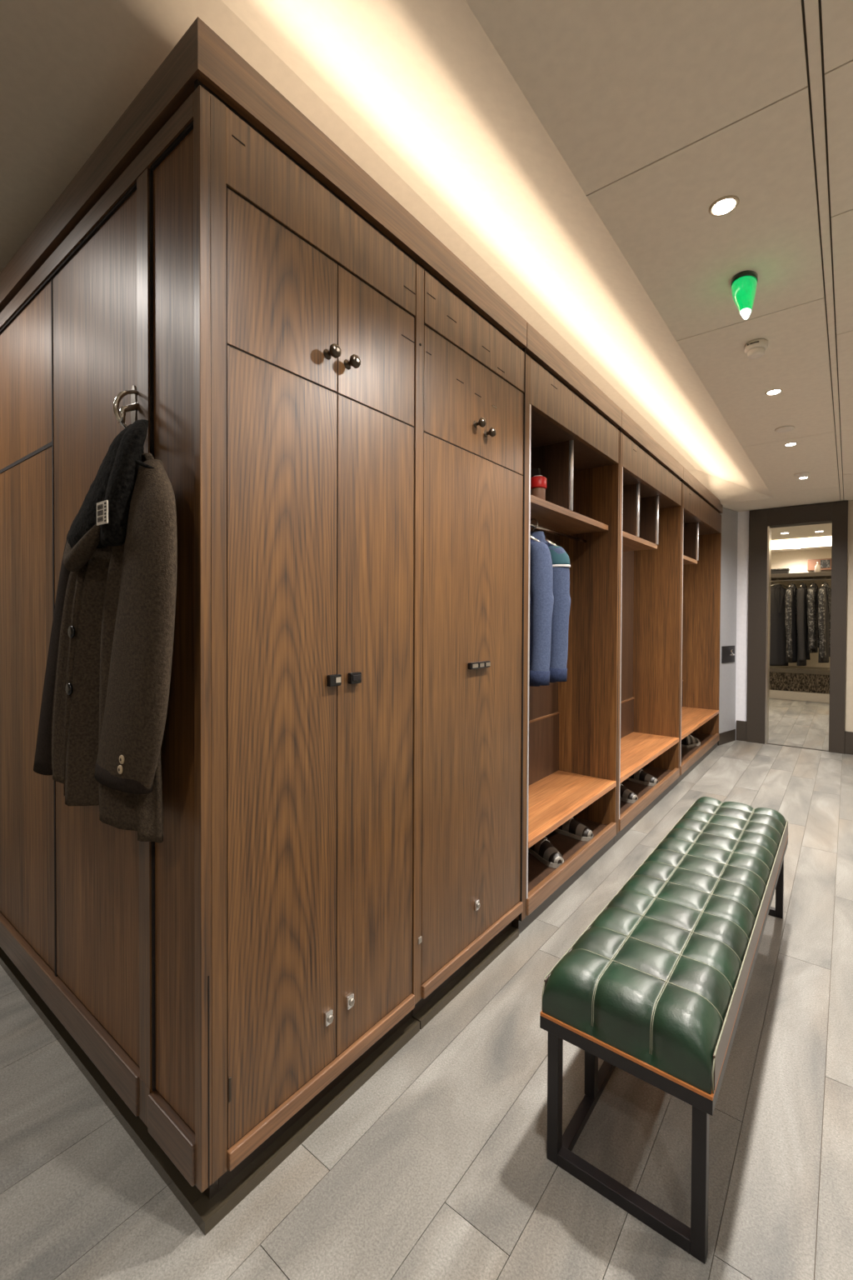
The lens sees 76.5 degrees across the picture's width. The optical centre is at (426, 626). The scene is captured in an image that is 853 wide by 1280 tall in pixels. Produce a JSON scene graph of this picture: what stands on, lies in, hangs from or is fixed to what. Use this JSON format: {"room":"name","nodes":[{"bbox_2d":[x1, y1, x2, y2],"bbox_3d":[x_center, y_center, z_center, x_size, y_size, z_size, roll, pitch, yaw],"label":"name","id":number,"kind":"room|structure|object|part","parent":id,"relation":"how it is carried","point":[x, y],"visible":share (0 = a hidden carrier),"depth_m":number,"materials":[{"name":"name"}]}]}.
{"room":"changing room","nodes":[
{"label":"changing room","id":0,"kind":"room"},
{"bbox_2d":[0,0,852,511],"bbox_3d":[0.358,-1.259,2.268,5.700,0.260,8.535,1,1,38],"label":"ceiling","id":1,"kind":"structure","parent":0,"point":[575,156],"depth_m":1.38,"materials":[{"name":"paint"}]},
{"bbox_2d":[709,195,739,216],"bbox_3d":[0.789,-1.114,1.435,0.072,0.004,0.072,1,1,38],"label":"recessed light","id":2,"kind":"object","parent":1,"relation":"in","point":[723,206],"visible":1,"depth_m":1.43,"materials":[{"name":"white glass"}]},
{"bbox_2d":[730,270,758,319],"bbox_3d":[1.026,-1.055,1.746,0.076,0.128,0.104,1,1,38],"label":"lamp","id":3,"kind":"object","parent":1,"relation":"hanging from","point":[743,284],"visible":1,"depth_m":1.72,"materials":[{"name":"green glass"}]},
{"bbox_2d":[745,338,768,359],"bbox_3d":[1.309,-1.098,2.146,0.080,0.051,0.082,1,1,38],"label":"smoke detector","id":4,"kind":"object","parent":1,"relation":"attached to","point":[755,349],"visible":1,"depth_m":2.12,"materials":[{"name":"white plastic"}]},
{"bbox_2d":[765,388,783,394],"bbox_3d":[1.671,-1.126,2.599,0.072,0.004,0.072,1,1,38],"label":"recessed light","id":5,"kind":"object","parent":1,"relation":"in","point":[777,391],"visible":1,"depth_m":2.59,"materials":[{"name":"white glass"}]},
{"bbox_2d":[775,425,794,432],"bbox_3d":[2.051,-1.129,3.095,0.096,0.010,0.096,1,1,38],"label":"ceiling disc","id":6,"kind":"object","parent":1,"relation":"attached to","point":[785,428],"visible":1,"depth_m":3.09,"materials":[{"name":"white plastic"}]},
{"bbox_2d":[784,442,797,446],"bbox_3d":[2.272,-1.135,3.371,0.072,0.004,0.072,1,1,38],"label":"recessed light","id":7,"kind":"object","parent":1,"relation":"in","point":[789,443],"visible":1,"depth_m":3.37,"materials":[{"name":"white"}]},
{"bbox_2d":[794,471,809,476],"bbox_3d":[2.810,-1.139,4.049,0.096,0.010,0.096,1,1,38],"label":"ceiling disc","id":8,"kind":"object","parent":1,"relation":"attached to","point":[799,474],"visible":1,"depth_m":4.04,"materials":[{"name":"white plastic"}]},
{"bbox_2d":[798,476,809,479],"bbox_3d":[2.901,-1.143,4.159,0.072,0.004,0.072,1,1,38],"label":"recessed light","id":9,"kind":"object","parent":1,"relation":"in","point":[801,477],"visible":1,"depth_m":4.15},
{"bbox_2d":[0,698,852,1279],"bbox_3d":[1.616,1.198,3.922,5.700,0.050,12.650,1,1,38],"label":"floor","id":10,"kind":"structure","parent":0,"point":[437,1167],"depth_m":1.25,"materials":[{"name":"tile"}]},
{"bbox_2d":[0,85,218,1217],"bbox_3d":[-1.441,0.065,1.861,2.600,2.249,0.066,1,1,38],"label":"wood panelling","id":11,"kind":"object","parent":10,"relation":"on","point":[106,932],"visible":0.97,"depth_m":1.28,"materials":[{"name":"brown wood"}]},
{"bbox_3d":[-1.370,-0.759,1.781,0.791,0.458,0.011,1,1,38],"label":"panel","id":12,"kind":"part","parent":11,"relation":"part of","materials":[{"name":"brown wood"}]},
{"bbox_3d":[-1.374,0.237,1.795,0.791,1.514,0.011,1,1,38],"label":"panel","id":13,"kind":"part","parent":11,"relation":"part of","materials":[{"name":"brown wood"}]},
{"bbox_3d":[-0.843,0.011,1.377,0.539,1.982,0.011,1,1,38],"label":"panel","id":14,"kind":"part","parent":11,"relation":"part of","materials":[{"name":"brown wood"}]},
{"bbox_3d":[-1.466,1.044,1.867,2.576,0.090,0.028,1,1,38],"label":"rail","id":15,"kind":"part","parent":11,"relation":"part of","materials":[{"name":"brown wood"}]},
{"bbox_2d":[113,385,139,428],"bbox_3d":[-0.662,-0.480,1.185,0.042,0.117,0.057,1,1,38],"label":"coat hook","id":16,"kind":"object","parent":11,"relation":"attached to","point":[120,415],"visible":0.77,"depth_m":1.17,"materials":[{"name":"metal"}]},
{"bbox_2d":[33,419,177,843],"bbox_3d":[-0.759,0.003,1.199,0.783,0.827,0.124,1,1,38],"label":"coat","id":17,"kind":"object","parent":16,"relation":"hanging from","point":[104,705],"visible":1,"depth_m":1.05,"materials":[{"name":"brown fabric"}]},
{"bbox_2d":[97,501,106,522],"bbox_3d":[-0.604,-0.211,1.006,0.038,0.036,0.001,1,1,38],"label":"tag","id":18,"kind":"object","parent":17,"relation":"attached to","point":[102,506],"depth_m":1.01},
{"bbox_3d":[-0.654,-0.489,1.209,0.024,0.100,0.005,1,1,38],"label":"plate","id":19,"kind":"part","parent":16,"relation":"part of","materials":[{"name":"metal"}]},
{"bbox_3d":[-0.516,0.020,1.121,0.180,1.990,0.011,1,1,38],"label":"panel","id":20,"kind":"part","parent":11,"relation":"part of","materials":[{"name":"brown wood"}]},
{"bbox_2d":[191,79,424,1235],"bbox_3d":[-0.412,0.074,1.460,0.554,2.250,0.689,1,1,38],"label":"tall cabinet","id":21,"kind":"object","parent":10,"relation":"on","point":[317,314],"visible":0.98,"depth_m":1.24,"materials":[{"name":"brown wood"}]},
{"bbox_2d":[0,16,527,348],"bbox_3d":[-1.051,-1.113,2.330,2.608,0.096,1.309,1,1,38],"label":"crown molding","id":22,"kind":"structure","parent":21,"relation":"on","point":[201,54],"depth_m":1.27,"materials":[{"name":"brown wood"}]},
{"bbox_3d":[-0.318,0.251,1.211,0.019,1.626,0.294,1,1,38],"label":"tall door","id":23,"kind":"part","parent":21,"relation":"part of","materials":[{"name":"brown wood"}]},
{"bbox_3d":[-0.314,-0.720,1.197,0.019,0.307,0.294,1,1,38],"label":"cupboard door","id":24,"kind":"part","parent":21,"relation":"part of","materials":[{"name":"brown wood"}]},
{"bbox_3d":[-0.227,1.083,1.334,0.030,0.037,0.592,1,1,38],"label":"rail","id":25,"kind":"part","parent":21,"relation":"part of","materials":[{"name":"brown wood"}]},
{"bbox_3d":[-0.221,-0.646,1.272,0.038,0.031,0.031,1,1,38],"label":"knob","id":26,"kind":"part","parent":21,"relation":"part of","materials":[{"name":"grey metal"}]},
{"bbox_3d":[-0.181,-0.646,1.323,0.038,0.031,0.031,1,1,38],"label":"knob","id":27,"kind":"part","parent":21,"relation":"part of","materials":[{"name":"grey metal"}]},
{"bbox_3d":[-0.136,0.248,1.443,0.019,1.626,0.290,1,1,38],"label":"tall door","id":28,"kind":"part","parent":21,"relation":"part of","materials":[{"name":"brown wood"}]},
{"bbox_3d":[-0.131,-0.722,1.429,0.020,0.307,0.290,1,1,38],"label":"cupboard door","id":29,"kind":"part","parent":21,"relation":"part of","materials":[{"name":"brown wood"}]},
{"bbox_2d":[411,265,524,1029],"bbox_3d":[-0.018,0.069,1.964,0.554,2.250,0.634,1,1,38],"label":"tall cabinet","id":30,"kind":"object","parent":10,"relation":"on","point":[474,373],"visible":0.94,"depth_m":1.78,"materials":[{"name":"brown wood"}]},
{"bbox_3d":[0.169,0.244,1.833,0.019,1.626,0.608,1,1,38],"label":"tall door","id":31,"kind":"part","parent":30,"relation":"part of","materials":[{"name":"brown wood"}]},
{"bbox_3d":[0.170,1.078,1.841,0.030,0.037,0.611,1,1,38],"label":"rail","id":32,"kind":"part","parent":30,"relation":"part of","materials":[{"name":"brown wood"}]},
{"bbox_3d":[0.174,-0.726,1.819,0.021,0.307,0.608,1,1,38],"label":"cupboard door","id":33,"kind":"part","parent":30,"relation":"part of","materials":[{"name":"brown wood"}]},
{"bbox_3d":[0.178,0.130,1.811,0.019,0.022,0.120,1,1,38],"label":"bar handle","id":34,"kind":"part","parent":30,"relation":"part of","materials":[{"name":"black paint"}]},
{"bbox_3d":[0.176,-0.669,1.779,0.038,0.031,0.031,1,1,38],"label":"knob","id":35,"kind":"part","parent":30,"relation":"part of","materials":[{"name":"grey metal"}]},
{"bbox_3d":[0.216,-0.656,1.830,0.038,0.031,0.031,1,1,38],"label":"knob","id":36,"kind":"part","parent":30,"relation":"part of","materials":[{"name":"grey metal"}]},
{"bbox_2d":[511,322,621,934],"bbox_3d":[0.567,0.015,2.591,0.355,2.345,1.077,1,1,38],"label":"locker","id":37,"kind":"object","parent":10,"relation":"on","point":[569,728],"visible":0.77,"depth_m":2.81,"materials":[{"name":"brown wood"}]},
{"bbox_3d":[0.253,-0.010,2.185,0.336,2.287,0.051,1,1,38],"label":"panel","id":38,"kind":"part","parent":37,"relation":"part of","materials":[{"name":"brown wood"}]},
{"bbox_2d":[530,535,539,541],"bbox_3d":[0.385,-0.425,2.367,0.247,0.150,0.022,1,1,31],"label":"hanger","id":39,"kind":"object","parent":37,"relation":"hanging from","point":[532,537],"visible":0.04,"depth_m":2.31,"materials":[{"name":"silver metal"}]},
{"bbox_2d":[529,540,554,686],"bbox_3d":[0.378,-0.089,2.362,0.364,0.688,0.116,1,1,31],"label":"jacket","id":40,"kind":"object","parent":39,"relation":"hanging from","point":[542,598],"visible":0.37,"depth_m":2.26,"materials":[{"name":"blue fabric"}]},
{"bbox_2d":[530,468,540,478],"bbox_3d":[0.485,-0.638,2.572,0.140,0.190,0.080,1,1,38],"label":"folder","id":41,"kind":"object","parent":37,"relation":"on","point":[535,472],"visible":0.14,"depth_m":2.51,"materials":[{"name":"black"}]},
{"bbox_2d":[530,475,546,499],"bbox_3d":[0.498,-0.605,2.410,0.076,0.128,0.076,1,1,38],"label":"jar","id":42,"kind":"object","parent":37,"relation":"on","point":[538,482],"visible":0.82,"depth_m":2.38,"materials":[{"name":"red plastic"}]},
{"bbox_3d":[0.498,-0.641,2.410,0.076,0.056,0.076,1,1,38],"label":"lid","id":43,"kind":"part","parent":42,"relation":"part of","materials":[{"name":"red plastic"}]},
{"bbox_2d":[530,518,556,545],"bbox_3d":[0.493,-0.426,2.505,0.247,0.150,0.022,1,1,31],"label":"hanger","id":44,"kind":"object","parent":37,"relation":"hanging from","point":[548,542],"visible":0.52,"depth_m":2.46,"materials":[{"name":"silver metal"}]},
{"bbox_2d":[530,531,570,682],"bbox_3d":[0.486,-0.091,2.499,0.364,0.688,0.115,1,1,31],"label":"jacket","id":45,"kind":"object","parent":44,"relation":"hanging from","point":[561,560],"visible":0.22,"depth_m":2.40,"materials":[{"name":"blue fabric"}]},
{"bbox_3d":[0.449,0.664,2.712,0.012,0.337,1.010,1,1,38],"label":"rail","id":46,"kind":"part","parent":37,"relation":"part of","materials":[{"name":"brown wood"}]},
{"bbox_3d":[0.432,0.032,2.698,0.012,2.191,1.074,1,1,38],"label":"panel","id":47,"kind":"part","parent":37,"relation":"part of","materials":[{"name":"brown wood"}]},
{"bbox_2d":[528,836,564,868],"bbox_3d":[0.553,1.028,2.535,0.094,0.108,0.233,0,1,-23],"label":"shoe","id":48,"kind":"object","parent":37,"relation":"on","point":[543,850],"visible":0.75,"depth_m":2.48,"materials":[{"name":"fabric"}]},
{"bbox_3d":[0.571,-0.468,2.604,0.017,0.017,1.010,1,1,38],"label":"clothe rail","id":49,"kind":"part","parent":37,"relation":"part of","materials":[{"name":"silver metal"}]},
{"bbox_2d":[528,816,607,892],"bbox_3d":[0.567,1.089,2.624,0.315,0.015,1.010,1,1,38],"label":"shoe shelf","id":50,"kind":"object","parent":37,"relation":"attached to","point":[567,846],"depth_m":2.65,"materials":[{"name":"brown wood"}]},
{"bbox_2d":[530,495,609,535],"bbox_3d":[0.561,-0.528,2.610,0.285,0.030,1.008,1,1,38],"label":"shelf","id":51,"kind":"object","parent":37,"relation":"attached to","point":[549,515],"depth_m":2.66,"materials":[{"name":"brown wood"}]},
{"bbox_3d":[0.564,-0.965,2.574,0.323,0.194,1.058,1,1,38],"label":"panel","id":52,"kind":"part","parent":37,"relation":"part of","materials":[{"name":"brown wood"}]},
{"bbox_3d":[0.700,1.095,2.520,0.028,0.068,1.018,1,1,38],"label":"rail","id":53,"kind":"part","parent":37,"relation":"part of","materials":[{"name":"brown wood"}]},
{"bbox_3d":[0.577,0.848,2.614,0.339,0.028,1.010,1,1,38],"label":"bench seat","id":54,"kind":"part","parent":37,"relation":"part of","materials":[{"name":"brown wood"}]},
{"bbox_2d":[553,817,593,841],"bbox_3d":[0.752,1.025,2.813,0.233,0.108,0.094,1,1,44],"label":"shoe","id":55,"kind":"object","parent":37,"relation":"on","point":[572,828],"visible":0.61,"depth_m":2.76,"materials":[{"name":"fabric"}]},
{"bbox_3d":[0.701,-1.108,2.476,0.028,0.096,1.072,1,1,38],"label":"cornice","id":56,"kind":"part","parent":37,"relation":"part of","materials":[{"name":"brown wood"}]},
{"bbox_3d":[0.895,0.038,3.008,0.335,2.173,0.016,1,1,38],"label":"panel","id":57,"kind":"part","parent":37,"relation":"part of","materials":[{"name":"brown wood"}]},
{"bbox_2d":[614,409,683,844],"bbox_3d":[1.319,0.004,3.551,0.355,2.345,1.365,1,1,38],"label":"locker","id":58,"kind":"object","parent":10,"relation":"on","point":[651,489],"visible":0.59,"depth_m":3.99,"materials":[{"name":"brown wood"}]},
{"bbox_3d":[0.916,-0.019,3.032,0.336,2.287,0.051,1,1,38],"label":"panel","id":59,"kind":"part","parent":58,"relation":"part of","materials":[{"name":"brown wood"}]},
{"bbox_3d":[1.201,0.688,3.673,0.012,0.267,1.298,1,1,38],"label":"rail","id":60,"kind":"part","parent":58,"relation":"part of","materials":[{"name":"brown wood"}]},
{"bbox_3d":[1.185,0.021,3.658,0.012,2.191,1.362,1,1,38],"label":"panel","id":61,"kind":"part","parent":58,"relation":"part of","materials":[{"name":"brown wood"}]},
{"bbox_2d":[620,783,638,803],"bbox_3d":[1.216,1.019,3.389,0.094,0.108,0.233,0,1,-32],"label":"shoe","id":62,"kind":"object","parent":58,"relation":"on","point":[627,795],"visible":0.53,"depth_m":3.31,"materials":[{"name":"fabric"}]},
{"bbox_2d":[622,530,657,551],"bbox_3d":[1.183,-0.537,3.404,0.285,0.030,0.872,1,1,38],"label":"shelf","id":63,"kind":"object","parent":58,"relation":"attached to","point":[632,542],"depth_m":3.45,"materials":[{"name":"brown wood"}]},
{"bbox_2d":[625,769,658,786],"bbox_3d":[1.475,1.015,3.720,0.094,0.108,0.233,0,1,-40],"label":"shoe","id":64,"kind":"object","parent":58,"relation":"on","point":[641,777],"visible":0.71,"depth_m":3.67,"materials":[{"name":"fabric"}]},
{"bbox_2d":[620,765,672,814],"bbox_3d":[1.319,1.079,3.585,0.315,0.015,1.298,1,1,38],"label":"shoe shelf","id":65,"kind":"object","parent":58,"relation":"attached to","point":[661,772],"depth_m":3.70,"materials":[{"name":"brown wood"}]},
{"bbox_3d":[1.316,-0.975,3.535,0.323,0.194,1.346,1,1,38],"label":"panel","id":66,"kind":"part","parent":58,"relation":"part of","materials":[{"name":"brown wood"}]},
{"bbox_3d":[1.452,1.085,3.481,0.028,0.068,1.306,1,1,38],"label":"rail","id":67,"kind":"part","parent":58,"relation":"part of","materials":[{"name":"brown wood"}]},
{"bbox_3d":[1.329,0.838,3.574,0.339,0.028,1.298,1,1,38],"label":"bench seat","id":68,"kind":"part","parent":58,"relation":"part of","materials":[{"name":"brown wood"}]},
{"bbox_3d":[1.454,-1.118,3.436,0.028,0.096,1.360,1,1,38],"label":"cornice","id":69,"kind":"part","parent":58,"relation":"part of","materials":[{"name":"brown wood"}]},
{"bbox_3d":[1.736,0.027,4.081,0.335,2.173,0.016,1,1,38],"label":"panel","id":70,"kind":"part","parent":58,"relation":"part of","materials":[{"name":"brown wood"}]},
{"bbox_2d":[540,796,788,1264],"bbox_3d":[0.874,0.977,1.724,0.350,0.447,1.561,1,1,38],"label":"bench","id":71,"kind":"object","parent":10,"relation":"on","point":[655,988],"visible":1,"depth_m":1.22,"materials":[{"name":"green leather"}]},
{"bbox_3d":[0.291,1.054,1.224,0.026,0.302,0.026,1,1,38],"label":"leg","id":72,"kind":"part","parent":71,"relation":"part of","materials":[{"name":"black metal"}]},
{"bbox_3d":[0.740,0.830,1.831,0.004,0.066,1.528,1,1,38],"label":"panel","id":73,"kind":"part","parent":71,"relation":"part of","materials":[{"name":"green leather"}]},
{"bbox_3d":[0.874,0.885,1.723,0.349,0.028,1.561,1,1,38],"label":"frame","id":74,"kind":"part","parent":71,"relation":"part of","materials":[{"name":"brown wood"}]},
{"bbox_2d":[542,796,786,1094],"bbox_3d":[0.874,0.809,1.722,0.341,0.111,1.553,1,1,38],"label":"cushion","id":75,"kind":"object","parent":71,"relation":"on","point":[657,982],"depth_m":1.28,"materials":[{"name":"green leather"}]},
{"bbox_3d":[0.526,1.058,1.040,0.026,0.302,0.026,1,1,38],"label":"leg","id":76,"kind":"part","parent":71,"relation":"part of","materials":[{"name":"black metal"}]},
{"bbox_3d":[1.012,0.834,1.618,0.004,0.066,1.528,1,1,38],"label":"panel","id":77,"kind":"part","parent":71,"relation":"part of","materials":[{"name":"brown leather"}]},
{"bbox_3d":[1.455,1.045,2.227,0.026,0.302,0.026,1,1,38],"label":"leg","id":78,"kind":"part","parent":71,"relation":"part of","materials":[{"name":"black metal"}]},
{"bbox_2d":[677,466,723,784],"bbox_3d":[2.220,-0.008,4.702,0.355,2.345,1.559,1,1,38],"label":"locker","id":79,"kind":"object","parent":10,"relation":"on","point":[701,509],"visible":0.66,"depth_m":5.23,"materials":[{"name":"brown wood"}]},
{"bbox_3d":[1.757,-0.030,4.106,0.336,2.287,0.051,1,1,38],"label":"panel","id":80,"kind":"part","parent":79,"relation":"part of","materials":[{"name":"brown wood"}]},
{"bbox_3d":[2.102,0.676,4.823,0.012,0.267,1.492,1,1,38],"label":"rail","id":81,"kind":"part","parent":79,"relation":"part of","materials":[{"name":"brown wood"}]},
{"bbox_2d":[683,555,697,564],"bbox_3d":[1.979,-0.547,4.421,0.285,0.030,0.728,1,1,38],"label":"shelf","id":82,"kind":"object","parent":79,"relation":"attached to","point":[687,560],"depth_m":4.48,"materials":[{"name":"brown wood"}]},
{"bbox_2d":[681,734,700,747],"bbox_3d":[2.354,1.004,4.812,0.233,0.108,0.094,0,1,-36],"label":"shoe","id":83,"kind":"object","parent":79,"relation":"on","point":[689,741],"visible":0.84,"depth_m":4.75,"materials":[{"name":"leather"}]},
{"bbox_2d":[680,732,714,763],"bbox_3d":[2.220,1.067,4.735,0.315,0.015,1.492,1,1,38],"label":"shoe shelf","id":84,"kind":"object","parent":79,"relation":"attached to","point":[707,739],"depth_m":4.72,"materials":[{"name":"brown wood"}]},
{"bbox_3d":[2.216,-0.987,4.685,0.323,0.194,1.540,1,1,38],"label":"panel","id":85,"kind":"part","parent":79,"relation":"part of","materials":[{"name":"brown wood"}]},
{"bbox_3d":[2.353,1.072,4.631,0.028,0.068,1.500,1,1,38],"label":"rail","id":86,"kind":"part","parent":79,"relation":"part of","materials":[{"name":"brown wood"}]},
{"bbox_3d":[2.230,0.826,4.724,0.339,0.028,1.492,1,1,38],"label":"bench seat","id":87,"kind":"part","parent":79,"relation":"part of","materials":[{"name":"brown wood"}]},
{"bbox_3d":[2.697,0.014,5.308,0.335,2.173,0.016,1,1,38],"label":"panel","id":88,"kind":"part","parent":79,"relation":"part of","materials":[{"name":"brown wood"}]},
{"bbox_3d":[2.354,-1.130,4.587,0.028,0.096,1.554,1,1,38],"label":"cornice","id":89,"kind":"part","parent":79,"relation":"part of","materials":[{"name":"brown wood"}]},
{"bbox_2d":[769,689,829,703],"bbox_3d":[5.825,1.064,8.322,2.100,0.130,0.330,1,1,38],"label":"step","id":90,"kind":"structure","parent":10,"relation":"on","point":[778,694],"depth_m":8.23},
{"bbox_2d":[770,671,829,694],"bbox_3d":[5.841,0.849,8.338,2.100,0.298,0.278,1,1,38],"label":"panel","id":91,"kind":"object","parent":90,"relation":"on","point":[817,683],"visible":0.33,"depth_m":8.26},
{"bbox_2d":[717,507,738,745],"bbox_3d":[2.999,0.001,5.355,0.376,2.315,0.078,0,1,-38],"label":"wall","id":92,"kind":"structure","parent":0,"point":[729,517],"depth_m":5.36,"materials":[{"name":"grey paint"}]},
{"bbox_3d":[2.997,0.276,5.364,0.280,0.165,0.008,0,1,-38],"label":"lock plate","id":93,"kind":"part","parent":92,"relation":"part of","materials":[{"name":"black metal"}]},
{"bbox_2d":[735,500,852,739],"bbox_3d":[3.021,-0.121,5.691,5.700,2.550,0.120,1,1,38],"label":"wall","id":94,"kind":"structure","parent":0,"point":[743,517],"depth_m":5.46,"materials":[{"name":"white paint"}]},
{"bbox_2d":[736,720,746,741],"bbox_3d":[3.194,1.058,5.479,0.093,0.200,0.022,1,1,38],"label":"baseboard","id":95,"kind":"structure","parent":94,"relation":"attached to","point":[741,725],"depth_m":5.47,"materials":[{"name":"wood"}]},
{"bbox_2d":[765,525,829,751],"bbox_3d":[3.605,0.090,5.243,0.507,2.145,0.180,1,1,38],"label":"glass door","id":96,"kind":"structure","parent":94,"relation":"attached to","point":[769,529],"depth_m":5.33,"materials":[{"name":"clear glass"}]},
{"bbox_2d":[746,500,848,754],"bbox_3d":[3.577,0.005,5.239,0.780,2.316,0.160,1,1,38],"label":"trim","id":97,"kind":"structure","parent":94,"relation":"attached to","point":[836,513],"depth_m":5.18,"materials":[{"name":"brown wood"}]},
{"bbox_2d":[845,730,852,754],"bbox_3d":[4.530,1.076,4.432,1.742,0.205,0.022,1,1,38],"label":"baseboard","id":98,"kind":"structure","parent":94,"relation":"attached to","point":[848,735],"depth_m":4.94,"materials":[{"name":"wood"}]},
{"bbox_2d":[770,548,831,667],"bbox_3d":[5.844,-0.034,8.569,3.800,2.320,0.100,1,1,38],"label":"wall","id":99,"kind":"structure","parent":0,"point":[796,561],"depth_m":8.47,"materials":[{"name":"beige paint"}]},
{"bbox_2d":[770,665,829,674],"bbox_3d":[5.759,0.665,8.230,2.100,0.070,0.550,1,1,38],"label":"wall shelf","id":100,"kind":"object","parent":99,"relation":"attached to","point":[790,669],"visible":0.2,"depth_m":8.09,"materials":[{"name":"brown wood"}]},
{"bbox_2d":[770,571,831,579],"bbox_3d":[5.756,-0.764,8.198,2.100,0.060,0.580,1,1,38],"label":"wall shelf","id":101,"kind":"object","parent":99,"relation":"attached to","point":[822,574],"visible":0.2,"depth_m":8.04,"materials":[{"name":"brown wood"}]},
{"bbox_2d":[770,568,789,574],"bbox_3d":[5.414,-0.837,8.287,0.250,0.080,0.220,1,1,38],"label":"box","id":102,"kind":"object","parent":101,"relation":"on","point":[777,571],"visible":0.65,"depth_m":8.21,"materials":[{"name":"black fabric"}]},
{"bbox_3d":[5.414,-0.867,8.287,0.250,0.020,0.220,1,1,38],"label":"lid","id":103,"kind":"part","parent":102,"relation":"part of","materials":[{"name":"fabric"}]},
{"bbox_2d":[770,578,831,581],"bbox_3d":[5.669,-0.698,8.089,2.000,0.024,0.024,1,1,38],"label":"rail","id":104,"kind":"object","parent":101,"relation":"attached to","point":[811,578],"visible":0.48,"depth_m":8.11,"materials":[{"name":"metal"}]},
{"bbox_2d":[770,584,788,665],"bbox_3d":[5.391,-0.019,8.306,0.503,1.248,0.133,0,1,4],"label":"coat","id":105,"kind":"object","parent":104,"relation":"hanging from","point":[777,627],"visible":0.45,"depth_m":8.27,"materials":[{"name":"black fabric"}]},
{"bbox_3d":[5.543,-0.656,8.188,0.247,0.140,0.022,0,1,-36],"label":"hanger","id":106,"kind":"object","parent":104,"relation":"hanging from","visible":0},
{"bbox_2d":[785,584,797,662],"bbox_3d":[5.547,-0.047,8.189,0.418,1.188,0.128,0,1,-36],"label":"coat","id":107,"kind":"object","parent":106,"relation":"hanging from","point":[791,601],"visible":0.9,"depth_m":8.10,"materials":[{"name":"black fabric"}]},
{"label":"hanger","id":108,"kind":"object","parent":104,"relation":"hanging from","visible":0},
{"bbox_2d":[796,583,810,665],"bbox_3d":[5.649,-0.026,8.111,0.396,1.228,0.133,0,1,-42],"label":"coat","id":109,"kind":"object","parent":108,"relation":"hanging from","point":[802,625],"visible":0.97,"depth_m":8.00,"materials":[{"name":"black fabric"}]},
{"bbox_3d":[5.748,-0.652,8.028,0.231,0.140,0.022,0,1,-39],"label":"hanger","id":110,"kind":"object","parent":104,"relation":"hanging from","visible":0},
{"bbox_2d":[807,583,819,653],"bbox_3d":[5.751,-0.124,8.030,0.396,1.028,0.134,0,1,-39],"label":"coat","id":111,"kind":"object","parent":110,"relation":"hanging from","point":[812,592],"visible":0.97,"depth_m":7.92,"materials":[{"name":"fabric"}]},
{"bbox_3d":[5.858,-0.651,7.942,0.247,0.140,0.022,0,1,-36],"label":"hanger","id":112,"kind":"object","parent":104,"relation":"hanging from","visible":0},
{"bbox_2d":[818,582,831,663],"bbox_3d":[5.861,-0.052,7.943,0.418,1.168,0.130,0,1,-36],"label":"coat","id":113,"kind":"object","parent":112,"relation":"hanging from","point":[825,592],"visible":0.91,"depth_m":7.85,"materials":[{"name":"black fabric"}]},
{"bbox_2d":[815,561,821,572],"bbox_3d":[5.788,-0.872,7.994,0.080,0.160,0.080,1,1,38],"label":"vase","id":114,"kind":"object","parent":101,"relation":"on","point":[817,567],"visible":0.84,"depth_m":7.97,"materials":[{"name":"ceramic"}]},
{"bbox_2d":[807,558,831,570],"bbox_3d":[6.155,-0.943,8.170,0.640,0.170,0.130,1,1,38],"label":"box","id":115,"kind":"object","parent":101,"relation":"on","point":[826,563],"visible":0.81,"depth_m":8.21,"materials":[{"name":"cardboard"}]},
{"bbox_3d":[6.039,-0.948,8.184,0.120,0.120,0.010,1,1,38],"label":"panel","id":116,"kind":"part","parent":115,"relation":"part of","materials":[{"name":"fabric"}]},
{"bbox_2d":[771,523,832,551],"bbox_3d":[4.642,-1.193,7.011,3.800,0.030,4.015,1,1,38],"label":"ceiling","id":117,"kind":"structure","parent":0,"point":[806,531],"depth_m":6.79,"materials":[{"name":"beige paint"}]},
{"bbox_2d":[771,535,832,549],"bbox_3d":[5.171,-1.170,7.687,3.600,0.030,0.900,1,1,38],"label":"recessed light","id":118,"kind":"object","parent":117,"relation":"in","point":[820,541],"visible":0.44,"depth_m":7.46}
]}

